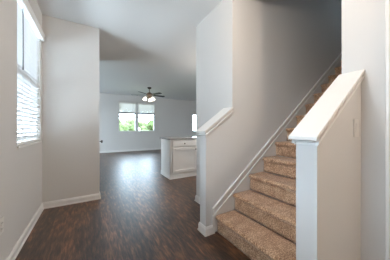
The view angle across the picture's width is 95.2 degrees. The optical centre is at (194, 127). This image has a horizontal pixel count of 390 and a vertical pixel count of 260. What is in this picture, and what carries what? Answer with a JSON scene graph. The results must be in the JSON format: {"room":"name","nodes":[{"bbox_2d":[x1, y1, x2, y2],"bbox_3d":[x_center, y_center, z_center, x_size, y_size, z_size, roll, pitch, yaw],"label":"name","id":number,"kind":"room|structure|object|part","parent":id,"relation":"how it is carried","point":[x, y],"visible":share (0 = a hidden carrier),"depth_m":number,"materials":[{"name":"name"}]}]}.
{"room":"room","nodes":[
{"label":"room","id":0,"kind":"room"},
{"bbox_2d":[0,0,41,259],"bbox_3d":[-0.742,-0.230,-0.002,0.120,2.740,5.750,0,0,-31],"label":"wall","id":1,"kind":"structure","parent":0,"point":[21,168],"depth_m":1.55,"materials":[{"name":"grey paint"}]},
{"bbox_2d":[0,216,3,234],"bbox_3d":[-1.461,0.740,1.344,0.009,0.120,0.076,0,0,-31],"label":"wall outlet","id":2,"kind":"object","parent":1,"relation":"attached to","point":[2,218],"visible":1,"depth_m":1.34,"materials":[{"name":"grey plastic"}]},
{"bbox_2d":[17,131,41,148],"bbox_3d":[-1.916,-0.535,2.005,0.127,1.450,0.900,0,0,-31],"label":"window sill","id":3,"kind":"structure","parent":1,"relation":"in","point":[34,142],"depth_m":1.99,"materials":[{"name":"white plastic"}]},
{"bbox_3d":[-1.894,0.181,2.017,0.077,0.018,0.900,0,0,-31],"label":"sill","id":4,"kind":"part","parent":3,"relation":"part of","materials":[{"name":"white paint"}]},
{"bbox_2d":[17,0,44,145],"bbox_3d":[-1.879,-0.555,2.035,0.101,1.440,0.955,0,0,-31],"label":"window blind","id":5,"kind":"object","parent":1,"relation":"attached to","point":[29,30],"visible":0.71,"depth_m":1.97,"materials":[{"name":"white plastic"}]},
{"bbox_3d":[-1.732,-0.530,1.788,0.002,1.360,0.004,0,0,-31],"label":"ladder cord","id":6,"kind":"part","parent":5,"relation":"part of","materials":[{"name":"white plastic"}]},
{"bbox_3d":[-1.896,-1.230,2.016,0.052,0.050,0.892,0,0,-31],"label":"head rail","id":7,"kind":"part","parent":5,"relation":"part of","materials":[{"name":"white plastic"}]},
{"bbox_3d":[-1.895,0.153,2.017,0.048,0.023,0.888,0,0,-31],"label":"rail","id":8,"kind":"part","parent":5,"relation":"part of","materials":[{"name":"white plastic"}]},
{"bbox_2d":[6,191,100,259],"bbox_3d":[-0.403,1.095,0.262,0.732,0.090,5.860,0,0,-31],"label":"baseboard","id":9,"kind":"structure","parent":1,"relation":"attached to","point":[18,246],"depth_m":2.39,"materials":[{"name":"white paint"}]},
{"bbox_2d":[42,14,98,202],"bbox_3d":[-2.291,-0.230,3.322,0.830,2.740,1.550,0,0,-31],"label":"wall","id":10,"kind":"structure","parent":0,"point":[70,50],"depth_m":2.67,"materials":[{"name":"grey paint"}]},
{"bbox_2d":[99,71,99,190],"bbox_3d":[-1.895,0.080,3.480,0.012,2.120,0.940,0,0,-31],"label":"trim","id":11,"kind":"structure","parent":10,"relation":"attached to","point":[99,71],"depth_m":3.08,"materials":[{"name":"white paint"}]},
{"bbox_2d":[36,0,222,100],"bbox_3d":[-0.600,-1.750,3.477,10.900,0.300,12.000,0,0,-31],"label":"ceiling","id":12,"kind":"structure","parent":0,"point":[143,44],"depth_m":3.18,"materials":[{"name":"white paint"}]},
{"bbox_2d":[138,87,164,101],"bbox_3d":[-1.778,-1.329,7.062,1.247,0.540,1.271,0,0,-31],"label":"ceiling fan","id":13,"kind":"object","parent":12,"relation":"hanging from","point":[148,94],"visible":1,"depth_m":6.96,"materials":[{"name":"white glass"}]},
{"bbox_2d":[100,93,195,150],"bbox_3d":[-3.603,-0.230,8.568,10.700,2.740,0.120,0,0,-31],"label":"wall","id":14,"kind":"structure","parent":0,"point":[172,117],"depth_m":9.13,"materials":[{"name":"grey paint"}]},
{"bbox_2d":[119,114,135,131],"bbox_3d":[-3.314,-0.545,8.728,0.800,1.430,0.127,0,0,-31],"label":"window","id":15,"kind":"structure","parent":14,"relation":"in","point":[135,114],"depth_m":8.81,"materials":[{"name":"white plastic"}]},
{"bbox_2d":[119,102,135,113],"bbox_3d":[-3.300,-0.975,8.704,0.792,0.560,0.065,0,0,-31],"label":"window blind","id":16,"kind":"object","parent":14,"relation":"attached to","point":[125,107],"visible":1,"depth_m":8.70,"materials":[{"name":"white"}]},
{"bbox_2d":[100,148,160,152],"bbox_3d":[-3.567,1.095,8.507,10.500,0.090,0.022,0,0,-31],"label":"baseboard","id":17,"kind":"structure","parent":14,"relation":"attached to","point":[145,148],"depth_m":8.72,"materials":[{"name":"white paint"}]},
{"bbox_2d":[138,115,153,130],"bbox_3d":[-2.520,-0.545,9.197,0.855,1.430,0.127,0,0,-31],"label":"window","id":18,"kind":"structure","parent":14,"relation":"in","point":[153,115],"depth_m":9.40,"materials":[{"name":"white plastic"}]},
{"bbox_2d":[138,103,154,114],"bbox_3d":[-2.506,-0.975,9.173,0.847,0.560,0.065,0,0,-31],"label":"window blind","id":19,"kind":"object","parent":14,"relation":"attached to","point":[147,109],"visible":1,"depth_m":9.17,"materials":[{"name":"white"}]},
{"bbox_2d":[15,149,295,259],"bbox_3d":[-0.600,1.200,3.477,10.900,0.120,12.000,0,0,-31],"label":"floor","id":20,"kind":"structure","parent":0,"point":[141,213],"depth_m":2.12,"materials":[{"name":"brown wood"}]},
{"bbox_2d":[161,139,195,179],"bbox_3d":[-0.389,0.702,4.353,0.717,0.876,0.646,0,0,-31],"label":"base cabinet","id":21,"kind":"object","parent":20,"relation":"on","point":[178,157],"visible":0.83,"depth_m":4.11,"materials":[{"name":"white paint"}]},
{"bbox_3d":[-0.692,0.702,4.207,0.013,0.876,0.591,0,0,-31],"label":"panel","id":22,"kind":"part","parent":21,"relation":"part of","materials":[{"name":"white paint"}]},
{"bbox_3d":[-0.398,1.096,4.369,0.717,0.088,0.610,0,0,-31],"label":"moulding","id":23,"kind":"part","parent":21,"relation":"part of","materials":[{"name":"white paint"}]},
{"bbox_3d":[-0.227,0.354,4.124,0.630,0.128,0.026,0,0,-31],"label":"drawer","id":24,"kind":"part","parent":21,"relation":"part of","materials":[{"name":"white paint"}]},
{"bbox_3d":[-0.227,0.733,4.124,0.630,0.565,0.026,0,0,-31],"label":"door","id":25,"kind":"part","parent":21,"relation":"part of","materials":[{"name":"white paint"}]},
{"bbox_2d":[215,60,341,259],"bbox_3d":[2.219,-0.381,2.574,4.095,3.040,0.933,0,0,-31],"label":"staircase","id":26,"kind":"structure","parent":20,"relation":"on","point":[256,241],"depth_m":1.80,"materials":[{"name":"brown carpet"}]},
{"bbox_3d":[0.293,0.702,4.755,0.864,0.876,0.646,0,0,-31],"label":"base cabinet","id":27,"kind":"object","parent":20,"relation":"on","visible":0},
{"bbox_2d":[160,136,195,139],"bbox_3d":[-0.022,0.246,4.599,1.625,0.033,0.655,0,0,-31],"label":"countertop","id":28,"kind":"structure","parent":27,"relation":"on","point":[184,137],"depth_m":4.30,"materials":[{"name":"grey stone"}]},
{"bbox_2d":[196,0,341,231],"bbox_3d":[2.250,-1.560,3.626,5.440,5.400,0.820,0,0,-31],"label":"wall","id":29,"kind":"structure","parent":0,"point":[259,59],"depth_m":2.38,"materials":[{"name":"grey paint"}]},
{"bbox_2d":[194,195,214,236],"bbox_3d":[0.187,1.095,2.494,0.472,0.090,1.276,0,0,8],"label":"baseboard","id":30,"kind":"structure","parent":29,"relation":"attached to","point":[209,230],"depth_m":1.92,"materials":[{"name":"white paint"}]},
{"bbox_2d":[196,107,232,136],"bbox_3d":[0.228,-0.074,2.039,0.403,0.346,0.180,0,0,-31],"label":"half wall cap","id":31,"kind":"object","parent":29,"relation":"attached to","point":[220,117],"visible":1,"depth_m":1.99,"materials":[{"name":"white paint"}]},
{"bbox_2d":[212,52,341,230],"bbox_3d":[1.846,-0.434,2.895,3.842,3.147,0.028,0,0,-31],"label":"trim","id":32,"kind":"structure","parent":29,"relation":"attached to","point":[226,203],"depth_m":2.37,"materials":[{"name":"white paint"}]},
{"bbox_2d":[296,84,360,259],"bbox_3d":[0.897,0.372,1.170,0.615,1.535,0.114,0,0,-31],"label":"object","id":33,"kind":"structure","parent":0,"point":[328,174],"depth_m":1.06,"materials":[{"name":"grey paint"}]},
{"bbox_2d":[288,69,364,145],"bbox_3d":[0.876,-0.158,1.155,0.665,0.514,0.154,0,0,-31],"label":"half wall cap","id":34,"kind":"object","parent":33,"relation":"attached to","point":[317,122],"visible":1,"depth_m":1.09,"materials":[{"name":"white paint"}]},
{"bbox_2d":[353,119,358,136],"bbox_3d":[1.111,0.001,1.223,0.076,0.122,0.011,0,0,-31],"label":"light switch","id":35,"kind":"object","parent":33,"relation":"attached to","point":[355,121],"visible":1,"depth_m":1.21,"materials":[{"name":"grey plastic"}]},
{"bbox_2d":[342,0,384,259],"bbox_3d":[4.001,-1.560,1.262,4.825,5.400,3.109,0,0,-31],"label":"wall","id":36,"kind":"structure","parent":0,"point":[363,21],"depth_m":1.23,"materials":[{"name":"grey paint"}]},
{"bbox_2d":[385,0,389,259],"bbox_3d":[1.490,0.075,0.754,0.018,2.130,0.961,0,0,-31],"label":"trim","id":37,"kind":"structure","parent":36,"relation":"attached to","point":[387,2],"depth_m":1.15,"materials":[{"name":"white paint"}]},
{"label":"outside","id":38,"kind":"structure","parent":0,"visible":0},
{"bbox_3d":[-20.004,4.240,63.434,150.000,0.200,110.400,0,0,-31],"label":"ground","id":39,"kind":"structure","parent":38,"visible":0},
{"bbox_2d":[119,123,128,130],"bbox_3d":[-13.218,1.672,30.224,3.753,4.947,4.664,0,0,-31],"label":"tree","id":40,"kind":"object","parent":39,"relation":"on","point":[122,127],"visible":0.19,"depth_m":30.20,"materials":[{"name":"green plant"}]},
{"bbox_2d":[119,119,129,128],"bbox_3d":[-17.887,0.866,42.867,4.451,6.559,4.972,0,0,-31],"label":"tree","id":41,"kind":"object","parent":39,"relation":"on","point":[120,122],"visible":0.1,"depth_m":42.96,"materials":[{"name":"green plant"}]},
{"bbox_2d":[125,118,134,127],"bbox_3d":[-18.242,0.732,49.477,4.494,6.827,5.108,0,0,-31],"label":"tree","id":42,"kind":"object","parent":39,"relation":"on","point":[131,121],"visible":0.19,"depth_m":48.18,"materials":[{"name":"green plant"}]},
{"bbox_2d":[138,121,148,130],"bbox_3d":[-10.800,1.270,37.883,2.864,5.750,3.565,0,0,-43],"label":"tree","id":43,"kind":"object","parent":39,"relation":"on","point":[142,125],"visible":0.52,"depth_m":37.42,"materials":[{"name":"green plant"}]},
{"bbox_2d":[147,120,152,130],"bbox_3d":[-11.951,0.893,48.184,3.434,6.504,4.794,0,0,34],"label":"tree","id":44,"kind":"object","parent":39,"relation":"on","point":[150,123],"visible":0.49,"depth_m":47.27,"materials":[{"name":"green plant"}]}
]}

